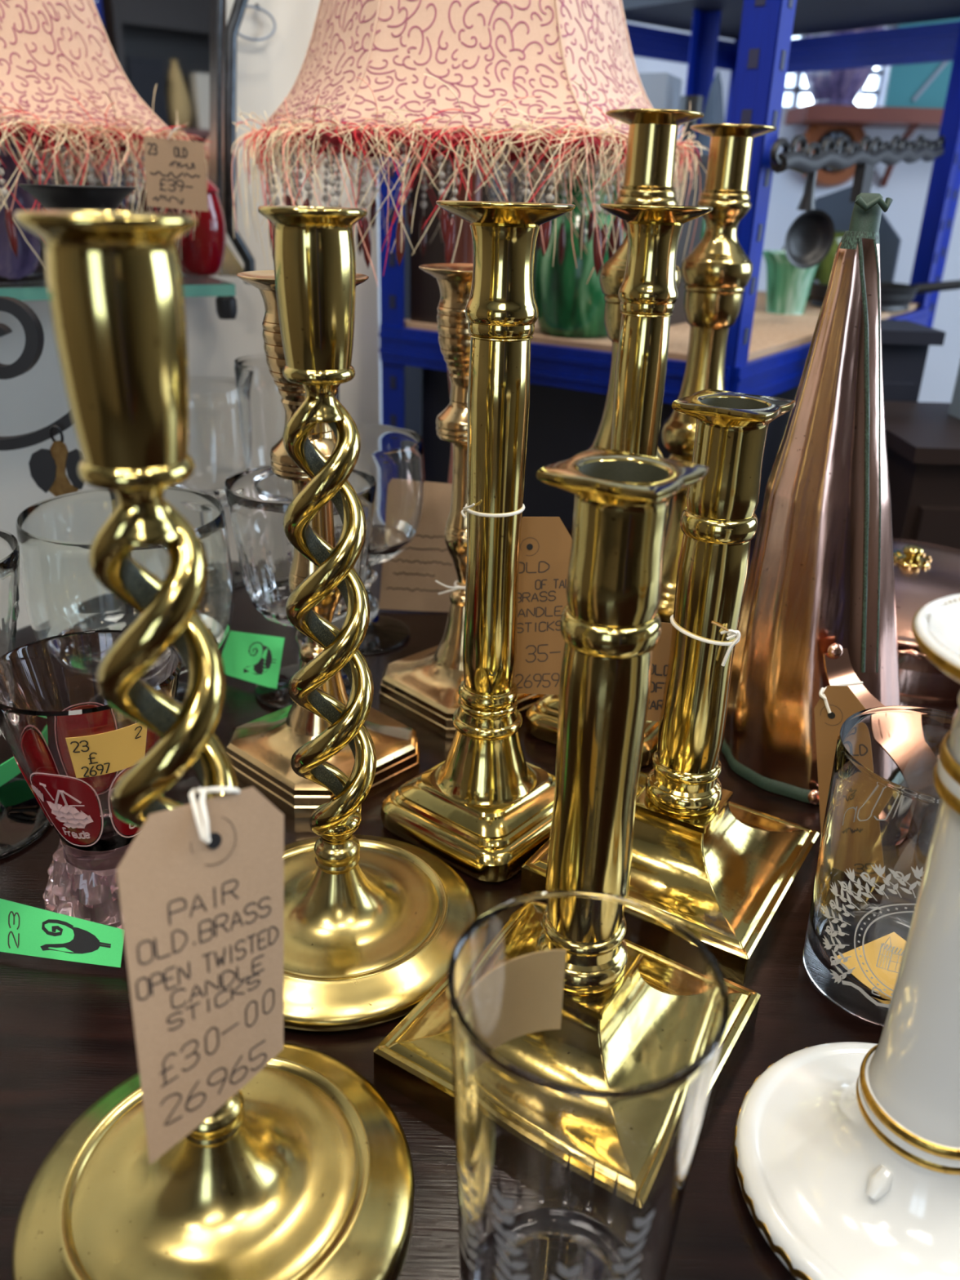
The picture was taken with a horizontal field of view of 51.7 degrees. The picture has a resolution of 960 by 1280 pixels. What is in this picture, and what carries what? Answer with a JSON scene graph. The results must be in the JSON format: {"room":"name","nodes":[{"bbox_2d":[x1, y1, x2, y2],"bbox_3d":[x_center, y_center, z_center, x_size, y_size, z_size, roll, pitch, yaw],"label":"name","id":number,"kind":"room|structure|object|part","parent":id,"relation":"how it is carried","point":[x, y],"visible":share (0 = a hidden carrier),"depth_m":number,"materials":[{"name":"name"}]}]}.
{"room":"second-hand shop","nodes":[
{"label":"second-hand shop","id":0,"kind":"room"},
{"bbox_2d":[0,0,380,630],"bbox_3d":[-1.047,-0.640,0.758,2.041,2.600,0.160,-12,28,-28],"label":"wall","id":1,"kind":"structure","parent":0,"point":[268,69],"depth_m":1.19,"materials":[{"name":"white paint"}]},
{"bbox_2d":[0,273,237,319],"bbox_3d":[-0.719,-0.274,0.854,0.961,0.071,0.284,-12,28,-28],"label":"glass shelf","id":2,"kind":"object","parent":1,"relation":"attached to","point":[193,286],"visible":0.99,"depth_m":0.94,"materials":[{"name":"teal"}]},
{"bbox_2d":[0,139,41,282],"bbox_3d":[-0.438,-0.385,0.891,0.076,0.118,0.076,2,24,0],"label":"vase","id":3,"kind":"object","parent":2,"relation":"on","point":[27,262],"visible":0.64,"depth_m":0.88,"materials":[{"name":"purple ceramic"}]},
{"bbox_2d":[0,0,213,282],"bbox_3d":[-0.460,-0.513,0.858,0.409,0.376,0.408,12,26,22],"label":"table lamp","id":4,"kind":"object","parent":2,"relation":"on","point":[64,88],"visible":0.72,"depth_m":0.80,"materials":[{"name":"pink fabric"}]},
{"bbox_3d":[-0.453,-0.568,0.831,0.368,0.253,0.340,2,24,0],"label":"lamp shade","id":5,"kind":"part","parent":4,"relation":"part of","materials":[{"name":"pink fabric"}]},
{"bbox_2d":[0,0,172,135],"bbox_3d":[-0.455,-0.503,0.860,0.367,0.112,0.342,2,24,0],"label":"lampshade","id":6,"kind":"object","parent":4,"relation":"on","point":[61,73],"depth_m":0.80,"materials":[{"name":"pink"}]},
{"bbox_2d":[143,125,208,211],"bbox_3d":[-0.252,-0.389,0.817,0.050,0.064,0.008,-3,25,-11],"label":"price tag","id":7,"kind":"object","parent":4,"relation":"hanging from","point":[175,169],"visible":1,"depth_m":0.82,"materials":[{"name":"brown"}]},
{"bbox_3d":[-0.721,-0.301,0.842,0.957,0.011,0.283,-12,28,-28],"label":"glass panel","id":8,"kind":"part","parent":2,"relation":"part of","materials":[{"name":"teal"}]},
{"bbox_2d":[18,0,255,284],"bbox_3d":[-0.366,-0.600,1.057,0.318,0.416,0.014,-6,26,-18],"label":"wall mirror","id":9,"kind":"object","parent":2,"relation":"on","point":[186,48],"visible":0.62,"depth_m":1.07,"materials":[{"name":"silver metal"}]},
{"bbox_2d":[18,0,209,212],"bbox_3d":[-0.395,-0.619,1.040,0.245,0.364,0.004,-6,26,-18],"label":"mirror glass","id":10,"kind":"object","parent":9,"relation":"attached to","point":[164,43],"depth_m":1.06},
{"bbox_3d":[-0.258,-0.612,1.091,0.089,0.415,0.013,-6,26,-18],"label":"metal frame","id":11,"kind":"part","parent":9,"relation":"part of","materials":[{"name":"grey metal"}]},
{"bbox_2d":[166,177,226,276],"bbox_3d":[-0.292,-0.431,1.016,0.060,0.107,0.060,2,24,0],"label":"vase","id":12,"kind":"object","parent":2,"relation":"on","point":[202,255],"visible":0.45,"depth_m":1.01,"materials":[{"name":"red"}]},
{"bbox_3d":[-0.291,-0.467,1.000,0.053,0.029,0.053,2,24,0],"label":"lid","id":13,"kind":"part","parent":12,"relation":"part of","materials":[{"name":"red"}]},
{"bbox_2d":[237,3,275,40],"bbox_3d":[-0.260,-0.702,1.125,0.055,0.039,0.014,-12,28,-28],"label":"wall ornament","id":14,"kind":"object","parent":1,"relation":"attached to","point":[257,6],"visible":0.73,"depth_m":1.12,"materials":[{"name":"white"}]},
{"bbox_2d":[377,21,959,424],"bbox_3d":[0.840,-1.289,2.325,3.400,2.600,0.120,2,24,0],"label":"wall","id":15,"kind":"structure","parent":0,"point":[908,184],"depth_m":2.38,"materials":[{"name":"white paint"}]},
{"bbox_2d":[797,124,866,187],"bbox_3d":[0.823,-1.139,2.308,0.156,0.156,0.035,2,24,0],"label":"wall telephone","id":16,"kind":"object","parent":15,"relation":"attached to","point":[826,177],"visible":0.27,"depth_m":2.29,"materials":[{"name":"orange plastic"}]},
{"bbox_2d":[782,35,884,106],"bbox_3d":[0.814,-1.335,2.327,0.272,0.174,0.020,2,24,0],"label":"window","id":17,"kind":"structure","parent":15,"relation":"in","point":[797,93],"depth_m":2.34,"materials":[{"name":"white paint"}]},
{"bbox_2d":[784,104,943,186],"bbox_3d":[1.606,-1.092,2.246,1.800,0.155,0.172,2,24,0],"label":"wall shelf","id":18,"kind":"object","parent":15,"relation":"attached to","point":[911,119],"visible":0.77,"depth_m":2.15,"materials":[{"name":"brown wood"}]},
{"bbox_2d":[804,26,884,106],"bbox_3d":[0.793,-1.303,2.155,0.162,0.261,0.165,2,24,0],"label":"vase","id":19,"kind":"object","parent":18,"relation":"on","point":[842,86],"visible":0.34,"depth_m":2.15,"materials":[{"name":"ceramic"}]},
{"bbox_2d":[883,18,959,108],"bbox_3d":[1.086,-1.298,2.162,0.360,0.260,0.016,2,24,0],"label":"picture","id":20,"kind":"object","parent":18,"relation":"on","point":[925,85],"visible":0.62,"depth_m":2.19,"materials":[{"name":"teal"}]},
{"bbox_3d":[0.270,0.978,0.547,4.600,0.100,6.200,2,24,0],"label":"floor","id":21,"kind":"structure","parent":0,"visible":0},
{"bbox_2d":[404,167,421,435],"bbox_3d":[-0.062,-0.446,2.199,0.225,1.086,0.338,2,24,0],"label":"post","id":22,"kind":"object","parent":21,"relation":"on","point":[412,374],"visible":0.02,"depth_m":2.00,"materials":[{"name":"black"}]},
{"bbox_2d":[0,528,883,1279],"bbox_3d":[0.136,0.460,0.645,1.160,0.744,1.160,2,24,0],"label":"dining table","id":23,"kind":"object","parent":21,"relation":"on","point":[68,1037],"visible":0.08,"depth_m":0.40,"materials":[{"name":"brown wood"}]},
{"bbox_2d":[0,756,21,786],"bbox_3d":[-0.258,0.071,0.546,0.006,0.015,0.034,10,26,18],"label":"price tag","id":24,"kind":"object","parent":23,"relation":"on","point":[9,769],"visible":0.52,"depth_m":0.54,"materials":[{"name":"paper"}]},
{"bbox_2d":[0,528,51,858],"bbox_3d":[-0.263,0.028,0.488,0.088,0.150,0.088,-12,28,-28],"label":"goblet","id":25,"kind":"object","parent":23,"relation":"on","point":[23,820],"visible":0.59,"depth_m":0.50,"materials":[{"name":"clear glass"}]},
{"bbox_2d":[0,898,124,967],"bbox_3d":[-0.187,0.127,0.427,0.069,0.019,0.014,7,25,11],"label":"price tag","id":26,"kind":"object","parent":23,"relation":"on","point":[24,930],"visible":1,"depth_m":0.43,"materials":[{"name":"paper"}]},
{"bbox_2d":[0,183,135,450],"bbox_3d":[-0.307,-0.155,0.702,0.187,0.305,0.100,2,24,0],"label":"candle holder","id":27,"kind":"object","parent":23,"relation":"on","point":[51,197],"visible":0.41,"depth_m":0.66,"materials":[{"name":"black"}]},
{"bbox_3d":[-0.327,-0.168,0.692,0.148,0.071,0.010,2,24,0],"label":"curved arm","id":28,"kind":"part","parent":27,"relation":"part of","materials":[{"name":"black metal"}]},
{"bbox_2d":[28,425,84,496],"bbox_3d":[-0.300,-0.126,0.702,0.040,0.056,0.010,2,24,0],"label":"charm","id":29,"kind":"object","parent":27,"relation":"hanging from","point":[47,468],"visible":0.96,"depth_m":0.70,"materials":[{"name":"black metal"}]},
{"bbox_2d":[0,630,182,928],"bbox_3d":[-0.170,0.066,0.445,0.080,0.120,0.080,-11,27,-25],"label":"goblet","id":30,"kind":"object","parent":23,"relation":"on","point":[71,748],"visible":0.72,"depth_m":0.43,"materials":[{"name":"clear glass"}]},
{"bbox_2d":[15,486,234,704],"bbox_3d":[-0.212,-0.015,0.609,0.120,0.132,0.120,2,24,0],"label":"rummer","id":31,"kind":"object","parent":23,"relation":"on","point":[55,535],"visible":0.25,"depth_m":0.57,"materials":[{"name":"clear glass"}]},
{"bbox_2d":[172,376,246,587],"bbox_3d":[-0.226,-0.129,0.823,0.077,0.163,0.077,2,24,0],"label":"glass","id":32,"kind":"object","parent":23,"relation":"on","point":[215,446],"visible":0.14,"depth_m":0.78,"materials":[{"name":"white"}]},
{"bbox_2d":[11,209,414,1279],"bbox_3d":[-0.081,0.050,0.267,0.127,0.303,0.127,2,24,0],"label":"candlestick","id":33,"kind":"object","parent":23,"relation":"on","point":[306,1172],"visible":0.72,"depth_m":0.29,"materials":[{"name":"gold metal"}]},
{"bbox_2d":[13,209,197,491],"bbox_3d":[-0.078,-0.062,0.216,0.036,0.057,0.036,2,24,0],"label":"candle cup","id":34,"kind":"object","parent":33,"relation":"on","point":[114,286],"depth_m":0.20,"materials":[{"name":"gold metal"}]},
{"bbox_2d":[116,786,284,1164],"bbox_3d":[-0.071,0.074,0.261,0.044,0.080,0.071,-7,26,-20],"label":"price tag","id":35,"kind":"object","parent":33,"relation":"hanging from","point":[201,883],"visible":1,"depth_m":0.25,"materials":[{"name":"brown cardboard"}]},
{"bbox_2d":[221,631,284,687],"bbox_3d":[-0.158,0.013,0.669,0.047,0.026,0.036,2,24,0],"label":"price tag","id":36,"kind":"object","parent":23,"relation":"on","point":[256,659],"visible":0.94,"depth_m":0.68,"materials":[{"name":"paper"}]},
{"bbox_2d":[234,353,339,468],"bbox_3d":[-0.152,-0.131,0.804,0.080,0.186,0.080,2,24,0],"label":"glass","id":37,"kind":"object","parent":23,"relation":"on","point":[261,411],"visible":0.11,"depth_m":0.75,"materials":[{"name":"white"}]},
{"bbox_2d":[224,464,376,711],"bbox_3d":[-0.112,-0.032,0.639,0.092,0.144,0.092,-9,26,-22],"label":"goblet","id":38,"kind":"object","parent":23,"relation":"on","point":[258,500],"visible":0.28,"depth_m":0.61,"materials":[{"name":"clear glass"}]},
{"bbox_2d":[226,270,420,817],"bbox_3d":[-0.088,-0.051,0.527,0.093,0.271,0.093,22,31,38],"label":"candlestick","id":39,"kind":"object","parent":23,"relation":"on","point":[260,751],"visible":0.3,"depth_m":0.54,"materials":[{"name":"gold metal"}]},
{"bbox_2d":[236,270,368,402],"bbox_3d":[-0.085,-0.147,0.483,0.062,0.058,0.062,1,24,-3],"label":"candle cup","id":40,"kind":"object","parent":39,"relation":"on","point":[264,280],"depth_m":0.47,"materials":[{"name":"gold metal"}]},
{"bbox_3d":[-0.088,-0.056,0.524,0.041,0.144,0.041,1,24,-3],"label":"stem","id":41,"kind":"part","parent":39,"relation":"part of","materials":[{"name":"gold metal"}]},
{"bbox_2d":[257,205,479,1031],"bbox_3d":[-0.060,-0.005,0.390,0.127,0.303,0.127,1,24,-3],"label":"candlestick","id":42,"kind":"object","parent":23,"relation":"on","point":[372,924],"visible":0.96,"depth_m":0.40,"materials":[{"name":"gold metal"}]},
{"bbox_2d":[257,205,367,385],"bbox_3d":[-0.056,-0.118,0.339,0.036,0.057,0.036,1,24,-3],"label":"candle cup","id":43,"kind":"object","parent":42,"relation":"on","point":[314,259],"depth_m":0.33,"materials":[{"name":"gold metal"}]},
{"bbox_2d":[332,423,425,653],"bbox_3d":[-0.086,-0.072,0.721,0.092,0.151,0.092,22,31,38],"label":"goblet","id":44,"kind":"object","parent":23,"relation":"on","point":[393,455],"visible":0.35,"depth_m":0.69,"materials":[{"name":"clear glass"}]},
{"bbox_2d":[378,481,465,612],"bbox_3d":[-0.040,-0.041,0.707,0.065,0.107,0.168,-1,24,-5],"label":"price tag","id":45,"kind":"object","parent":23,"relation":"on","point":[422,577],"visible":0.66,"depth_m":0.78,"materials":[{"name":"brown"}]},
{"bbox_2d":[378,262,544,738],"bbox_3d":[-0.007,-0.085,0.609,0.093,0.271,0.093,-21,33,-40],"label":"candlestick","id":46,"kind":"object","parent":23,"relation":"on","point":[423,686],"visible":0.48,"depth_m":0.61,"materials":[{"name":"gold metal"}]},
{"bbox_2d":[418,262,473,376],"bbox_3d":[-0.004,-0.182,0.565,0.062,0.058,0.062,2,24,0],"label":"candle cup","id":47,"kind":"object","parent":46,"relation":"on","point":[454,280],"depth_m":0.55,"materials":[{"name":"gold metal"}]},
{"bbox_3d":[-0.007,-0.090,0.606,0.041,0.144,0.041,2,24,0],"label":"stem","id":48,"kind":"part","parent":46,"relation":"part of","materials":[{"name":"gold metal"}]},
{"bbox_2d":[231,0,709,484],"bbox_3d":[-0.012,-0.357,0.833,0.387,0.582,0.385,16,28,29],"label":"table lamp","id":49,"kind":"object","parent":23,"relation":"on","point":[467,83],"visible":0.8,"depth_m":0.68,"materials":[{"name":"pink fabric"}]},
{"bbox_3d":[-0.006,-0.513,0.758,0.345,0.237,0.319,2,24,0],"label":"lamp shade","id":50,"kind":"part","parent":49,"relation":"part of","materials":[{"name":"pink fabric"}]},
{"bbox_2d":[261,0,650,136],"bbox_3d":[-0.007,-0.452,0.786,0.344,0.105,0.319,2,24,0],"label":"lampshade","id":51,"kind":"object","parent":49,"relation":"on","point":[366,62],"depth_m":0.68,"materials":[{"name":"pink"}]},
{"bbox_3d":[-0.013,-0.289,0.860,0.032,0.387,0.032,2,24,0],"label":"stem","id":52,"kind":"part","parent":49,"relation":"part of","materials":[{"name":"gold metal"}]},
{"bbox_2d":[380,200,575,883],"bbox_3d":[0.006,-0.041,0.470,0.087,0.305,0.087,20,30,34],"label":"candlestick","id":53,"kind":"object","parent":23,"relation":"on","point":[483,810],"visible":0.98,"depth_m":0.47,"materials":[{"name":"gold metal"}]},
{"bbox_2d":[435,200,575,342],"bbox_3d":[0.010,-0.155,0.418,0.057,0.054,0.057,-1,24,-6],"label":"socket","id":54,"kind":"object","parent":53,"relation":"attached to","point":[501,306],"depth_m":0.41,"materials":[{"name":"gold metal"}]},
{"bbox_2d":[461,502,572,694],"bbox_3d":[0.017,-0.020,0.492,0.067,0.113,0.028,-19,32,-38],"label":"price tag","id":55,"kind":"object","parent":53,"relation":"attached to","point":[545,544],"visible":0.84,"depth_m":0.50,"materials":[{"name":"brown"}]},
{"bbox_2d":[373,447,760,1124],"bbox_3d":[0.040,0.055,0.346,0.112,0.235,0.112,16,28,29],"label":"candlestick","id":56,"kind":"object","parent":23,"relation":"on","point":[611,622],"visible":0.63,"depth_m":0.32,"materials":[{"name":"gold metal"}]},
{"bbox_2d":[565,460,670,626],"bbox_3d":[0.043,-0.029,0.308,0.032,0.047,0.032,2,24,0],"label":"socket","id":57,"kind":"object","parent":56,"relation":"attached to","point":[615,575],"depth_m":0.30,"materials":[{"name":"gold metal"}]},
{"bbox_3d":[0.043,-0.048,0.299,0.041,0.007,0.041,16,28,29],"label":"plate","id":58,"kind":"part","parent":56,"relation":"part of","materials":[{"name":"gold metal"}]},
{"bbox_2d":[446,888,729,1279],"bbox_3d":[0.025,0.144,0.272,0.069,0.133,0.069,14,27,25],"label":"tumbler","id":59,"kind":"object","parent":23,"relation":"on","point":[588,1028],"visible":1,"depth_m":0.25,"materials":[{"name":"clear glass"}]},
{"bbox_2d":[524,203,713,767],"bbox_3d":[0.086,-0.084,0.571,0.087,0.305,0.087,15,28,27],"label":"candlestick","id":60,"kind":"object","parent":23,"relation":"on","point":[648,292],"visible":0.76,"depth_m":0.53,"materials":[{"name":"gold metal"}]},
{"bbox_2d":[600,203,713,317],"bbox_3d":[0.090,-0.199,0.519,0.057,0.054,0.057,-4,25,-13],"label":"socket","id":61,"kind":"object","parent":60,"relation":"attached to","point":[648,288],"depth_m":0.51,"materials":[{"name":"gold metal"}]},
{"bbox_2d":[586,108,704,457],"bbox_3d":[0.098,-0.150,0.659,0.090,0.354,0.090,2,24,0],"label":"candlestick","id":62,"kind":"object","parent":23,"relation":"on","point":[649,173],"visible":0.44,"depth_m":0.59,"materials":[{"name":"gold metal"}]},
{"bbox_3d":[0.099,-0.180,0.646,0.055,0.211,0.055,2,24,0],"label":"stem","id":63,"kind":"part","parent":62,"relation":"part of","materials":[{"name":"gold metal"}]},
{"bbox_2d":[605,108,704,186],"bbox_3d":[0.103,-0.294,0.595,0.058,0.041,0.058,2,24,0],"label":"socket","id":64,"kind":"object","parent":62,"relation":"attached to","point":[652,132],"depth_m":0.58,"materials":[{"name":"gold metal"}]},
{"bbox_2d":[520,389,819,983],"bbox_3d":[0.100,0.010,0.451,0.112,0.235,0.112,16,28,29],"label":"candlestick","id":65,"kind":"object","parent":23,"relation":"on","point":[728,872],"visible":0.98,"depth_m":0.45,"materials":[{"name":"gold metal"}]},
{"bbox_2d":[646,614,740,721],"bbox_3d":[0.096,0.015,0.459,0.032,0.069,0.053,-14,29,-32],"label":"price tag","id":66,"kind":"object","parent":65,"relation":"hanging from","point":[660,655],"visible":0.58,"depth_m":0.47,"materials":[{"name":"brown"}]},
{"bbox_2d":[686,397,768,519],"bbox_3d":[0.103,-0.075,0.412,0.032,0.047,0.032,2,24,0],"label":"socket","id":67,"kind":"object","parent":65,"relation":"attached to","point":[731,433],"depth_m":0.40,"materials":[{"name":"gold metal"}]},
{"bbox_3d":[0.103,-0.094,0.404,0.041,0.007,0.041,16,28,29],"label":"plate","id":68,"kind":"part","parent":65,"relation":"part of","materials":[{"name":"gold metal"}]},
{"bbox_2d":[657,124,777,622],"bbox_3d":[0.169,-0.190,0.751,0.090,0.354,0.090,-5,25,-16],"label":"candlestick","id":69,"kind":"object","parent":23,"relation":"on","point":[715,274],"visible":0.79,"depth_m":0.70,"materials":[{"name":"gold metal"}]},
{"bbox_3d":[0.170,-0.220,0.738,0.055,0.211,0.055,-5,25,-16],"label":"stem","id":70,"kind":"part","parent":69,"relation":"part of","materials":[{"name":"gold metal"}]},
{"bbox_2d":[690,124,777,191],"bbox_3d":[0.173,-0.333,0.687,0.058,0.041,0.058,-5,25,-16],"label":"socket","id":71,"kind":"object","parent":69,"relation":"attached to","point":[731,148],"depth_m":0.68,"materials":[{"name":"gold metal"}]},
{"bbox_2d":[721,192,900,804],"bbox_3d":[0.206,-0.057,0.518,0.109,0.320,0.165,2,24,0],"label":"cone","id":72,"kind":"object","parent":23,"relation":"on","point":[819,610],"visible":0.87,"depth_m":0.52,"materials":[{"name":"brown metal"}]},
{"bbox_2d":[813,681,866,835],"bbox_3d":[0.183,0.075,0.492,0.029,0.109,0.047,-6,25,-16],"label":"price tag","id":73,"kind":"object","parent":72,"relation":"hanging from","point":[837,703],"visible":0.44,"depth_m":0.49,"materials":[{"name":"brown"}]},
{"bbox_3d":[0.209,0.062,0.518,0.039,0.103,0.069,-12,28,-28],"label":"strap handle","id":74,"kind":"part","parent":72,"relation":"part of","materials":[{"name":"orange metal"}]},
{"bbox_2d":[733,593,959,1279],"bbox_3d":[0.149,0.095,0.297,0.116,0.208,0.116,23,32,39],"label":"candlestick","id":75,"kind":"object","parent":23,"relation":"on","point":[847,1153],"visible":1,"depth_m":0.31,"materials":[{"name":"white"}]},
{"bbox_2d":[803,705,954,1026],"bbox_3d":[0.179,0.095,0.414,0.075,0.114,0.075,2,24,0],"label":"beaker","id":76,"kind":"object","parent":23,"relation":"on","point":[883,800],"visible":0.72,"depth_m":0.40,"materials":[{"name":"clear glass"}]},
{"bbox_2d":[893,537,959,713],"bbox_3d":[0.315,-0.031,0.739,0.223,0.084,0.223,-2,25,-8],"label":"copper pan","id":77,"kind":"object","parent":23,"relation":"on","point":[924,573],"visible":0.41,"depth_m":0.67,"materials":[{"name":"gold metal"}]},
{"bbox_3d":[0.316,-0.047,0.731,0.217,0.024,0.217,2,24,0],"label":"lid","id":78,"kind":"part","parent":77,"relation":"part of","materials":[{"name":"orange metal"}]},
{"bbox_2d":[378,0,959,428],"bbox_3d":[0.333,-0.800,1.353,0.490,2.480,0.914,17,29,30],"label":"rack","id":79,"kind":"object","parent":21,"relation":"on","point":[766,353],"visible":0.23,"depth_m":1.16,"materials":[{"name":"paint"}]},
{"bbox_3d":[-0.092,-0.716,1.138,0.037,2.480,0.037,17,29,30],"label":"post","id":80,"kind":"part","parent":79,"relation":"part of","materials":[{"name":"blue paint"}]},
{"bbox_2d":[409,151,523,324],"bbox_3d":[-0.018,-0.505,1.227,0.117,0.214,0.082,17,29,30],"label":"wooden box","id":81,"kind":"object","parent":79,"relation":"on","point":[424,291],"visible":0.12,"depth_m":1.21,"materials":[{"name":"black wood"}]},
{"bbox_2d":[534,172,625,338],"bbox_3d":[0.123,-0.450,1.164,0.118,0.177,0.110,-18,31,-36],"label":"vase","id":82,"kind":"object","parent":79,"relation":"on","point":[569,306],"visible":0.49,"depth_m":1.13,"materials":[{"name":"ceramic"}]},
{"bbox_2d":[421,367,798,537],"bbox_3d":[0.196,-0.137,1.436,0.439,0.524,0.388,17,29,30],"label":"crate","id":83,"kind":"object","parent":79,"relation":"on","point":[563,424],"visible":0.02,"depth_m":1.23,"materials":[{"name":"black"}]},
{"bbox_2d":[522,152,708,325],"bbox_3d":[0.159,-0.546,1.342,0.265,0.204,0.102,17,29,30],"label":"wooden box","id":84,"kind":"object","parent":79,"relation":"on","point":[678,317],"visible":0.07,"depth_m":1.28,"materials":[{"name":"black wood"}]},
{"bbox_3d":[0.161,-0.634,1.302,0.265,0.010,0.102,17,29,30],"label":"lid","id":85,"kind":"part","parent":84,"relation":"part of","materials":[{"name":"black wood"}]},
{"bbox_2d":[638,72,681,109],"bbox_3d":[0.252,-0.734,1.618,0.100,0.325,0.100,11,26,20],"label":"box","id":86,"kind":"object","parent":79,"relation":"on","point":[662,90],"visible":0.22,"depth_m":1.51,"materials":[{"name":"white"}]},
{"bbox_2d":[679,95,703,153],"bbox_3d":[0.308,-0.662,1.518,0.050,0.301,0.050,-21,33,-40],"label":"bottle","id":87,"kind":"object","parent":79,"relation":"on","point":[696,101],"visible":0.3,"depth_m":1.45,"materials":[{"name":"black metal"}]},
{"bbox_3d":[0.397,-0.996,1.791,0.037,2.480,0.037,17,29,30],"label":"post","id":88,"kind":"part","parent":79,"relation":"part of","materials":[{"name":"blue paint"}]},
{"bbox_2d":[701,218,706,239],"bbox_3d":[0.292,-0.545,1.386,0.078,0.178,0.078,2,24,0],"label":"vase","id":89,"kind":"object","parent":79,"relation":"on","point":[704,227],"visible":0.02,"depth_m":1.35,"materials":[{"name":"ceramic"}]},
{"bbox_2d":[695,71,724,155],"bbox_3d":[0.355,-0.709,1.562,0.100,0.330,0.100,-17,30,-36],"label":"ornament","id":90,"kind":"object","parent":79,"relation":"on","point":[713,113],"visible":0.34,"depth_m":1.51,"materials":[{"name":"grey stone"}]},
{"bbox_3d":[0.270,-0.604,0.915,0.037,2.480,0.037,17,29,30],"label":"post","id":91,"kind":"part","parent":79,"relation":"part of","materials":[{"name":"blue paint"}]},
{"bbox_2d":[762,250,819,315],"bbox_3d":[0.463,-0.534,1.483,0.093,0.085,0.093,2,24,0],"label":"planter","id":92,"kind":"object","parent":79,"relation":"on","point":[788,286],"visible":0.73,"depth_m":1.46,"materials":[{"name":"green ceramic"}]},
{"bbox_2d":[781,231,844,301],"bbox_3d":[0.575,-0.641,1.699,0.126,0.110,0.126,2,24,0],"label":"bowl","id":93,"kind":"object","parent":79,"relation":"on","point":[822,274],"visible":0.08,"depth_m":1.64,"materials":[{"name":"ceramic"}]},
{"bbox_2d":[770,133,945,202],"bbox_3d":[0.509,-0.614,1.265,0.017,0.102,0.902,16,28,28],"label":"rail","id":94,"kind":"object","parent":79,"relation":"attached to","point":[802,162],"visible":1,"depth_m":1.16,"materials":[{"name":"black"}]},
{"bbox_2d":[784,170,835,268],"bbox_3d":[0.352,-0.455,1.062,0.060,0.106,0.025,-6,25,-17],"label":"ladle","id":95,"kind":"object","parent":94,"relation":"hanging from","point":[809,239],"visible":1,"depth_m":1.07,"materials":[{"name":"black"}]},
{"bbox_3d":[0.350,-0.482,1.052,0.018,0.048,0.018,-8,26,-20],"label":"handle","id":96,"kind":"part","parent":95,"relation":"part of","materials":[{"name":"black metal"}]},
{"bbox_2d":[784,208,835,268],"bbox_3d":[0.351,-0.435,1.072,0.060,0.060,0.020,-5,31,-16],"label":"bowl","id":97,"kind":"object","parent":95,"relation":"on","point":[809,239],"depth_m":1.07,"materials":[{"name":"black metal"}]},
{"bbox_2d":[814,186,901,282],"bbox_3d":[0.618,-0.691,1.718,0.210,0.185,0.012,17,29,30],"label":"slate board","id":98,"kind":"object","parent":79,"relation":"on","point":[837,204],"visible":0.3,"depth_m":1.68,"materials":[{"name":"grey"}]},
{"bbox_2d":[809,280,959,311],"bbox_3d":[0.754,-0.562,1.598,0.445,0.057,0.170,2,24,0],"label":"frying pan","id":99,"kind":"object","parent":79,"relation":"on","point":[895,297],"visible":0.55,"depth_m":1.58,"materials":[{"name":"black metal"}]},
{"bbox_3d":[0.837,-0.569,1.594,0.279,0.034,0.020,2,24,0],"label":"handle","id":100,"kind":"part","parent":99,"relation":"part of","materials":[{"name":"black metal"}]},
{"bbox_3d":[0.758,-0.884,1.569,0.037,2.480,0.037,17,29,30],"label":"post","id":101,"kind":"part","parent":79,"relation":"part of","materials":[{"name":"blue paint"}]},
{"bbox_2d":[622,0,959,328],"bbox_3d":[0.704,-0.925,1.656,0.487,2.480,1.022,-17,30,-35],"label":"rack","id":102,"kind":"object","parent":21,"relation":"on","point":[934,42],"visible":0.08,"depth_m":1.85,"materials":[{"name":"paint"}]},
{"bbox_3d":[0.551,-1.134,2.107,0.037,2.480,0.037,-17,30,-35],"label":"post","id":103,"kind":"part","parent":102,"relation":"part of","materials":[{"name":"blue paint"}]},
{"bbox_3d":[0.876,-0.981,1.790,0.037,2.480,0.037,-17,30,-35],"label":"post","id":104,"kind":"part","parent":102,"relation":"part of","materials":[{"name":"blue paint"}]},
{"bbox_2d":[880,319,946,401],"bbox_3d":[0.482,0.038,1.378,0.087,0.912,0.138,2,24,0],"label":"box","id":105,"kind":"object","parent":21,"relation":"on","point":[905,344],"visible":0.14,"depth_m":1.17,"materials":[{"name":"black"}]},
{"bbox_3d":[0.482,0.062,1.341,0.047,0.807,0.014,2,24,0],"label":"door","id":106,"kind":"part","parent":105,"relation":"part of","materials":[{"name":"black"}]},
{"bbox_2d":[884,400,959,550],"bbox_3d":[0.487,0.155,1.212,0.168,0.835,0.258,2,24,0],"label":"wooden chest","id":107,"kind":"object","parent":21,"relation":"on","point":[923,438],"visible":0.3,"depth_m":0.98,"materials":[{"name":"black wood"}]},
{"bbox_3d":[0.486,0.205,1.120,0.128,0.730,0.014,2,24,0],"label":"door","id":108,"kind":"part","parent":107,"relation":"part of","materials":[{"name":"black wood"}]},
{"bbox_2d":[948,363,959,418],"bbox_3d":[0.640,-0.283,1.034,0.240,0.118,0.087,2,24,0],"label":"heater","id":109,"kind":"object","parent":107,"relation":"on","point":[954,410],"visible":1,"depth_m":1.08,"materials":[{"name":"grey metal"}]}
]}

